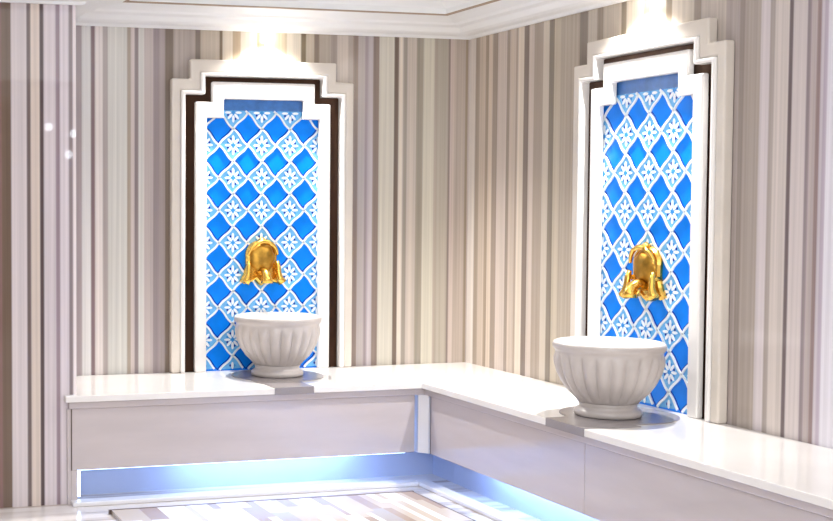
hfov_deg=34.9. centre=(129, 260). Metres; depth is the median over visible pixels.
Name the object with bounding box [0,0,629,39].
ceiling
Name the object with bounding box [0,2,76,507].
wall pillar
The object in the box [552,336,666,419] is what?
basin
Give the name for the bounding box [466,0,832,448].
wall
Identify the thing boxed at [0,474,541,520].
floor
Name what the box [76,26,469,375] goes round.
wall
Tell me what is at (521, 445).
bench
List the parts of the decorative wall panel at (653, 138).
tile panel, frame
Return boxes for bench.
[64,362,533,506]
[414,378,832,520]
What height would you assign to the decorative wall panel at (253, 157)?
1.745 m
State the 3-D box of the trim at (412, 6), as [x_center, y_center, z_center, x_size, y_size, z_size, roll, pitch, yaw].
[0.239,-1.195,1.674,5.652,0.120,9.652,-1,3,-15]
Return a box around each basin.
[234,312,321,377]
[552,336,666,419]
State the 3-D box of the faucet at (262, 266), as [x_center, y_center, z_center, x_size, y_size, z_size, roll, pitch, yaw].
[0.759,0.007,7.134,0.267,0.276,0.144,-1,3,-15]
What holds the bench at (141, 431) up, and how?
on the floor
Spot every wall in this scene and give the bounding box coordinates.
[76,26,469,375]
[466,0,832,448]
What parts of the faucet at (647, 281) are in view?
tap handle, spout, plate, tap handle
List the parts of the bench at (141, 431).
post, panel, moulding, recess panel, drain plate, seat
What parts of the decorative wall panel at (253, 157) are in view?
tile panel, frame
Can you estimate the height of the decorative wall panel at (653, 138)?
1.745 m
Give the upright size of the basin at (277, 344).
0.328 m
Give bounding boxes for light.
[77,453,392,496]
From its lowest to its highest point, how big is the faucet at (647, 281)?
0.276 m
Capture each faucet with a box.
[240,237,285,284]
[618,242,666,301]
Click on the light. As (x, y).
(78, 471)
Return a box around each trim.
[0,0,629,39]
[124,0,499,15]
[129,0,490,13]

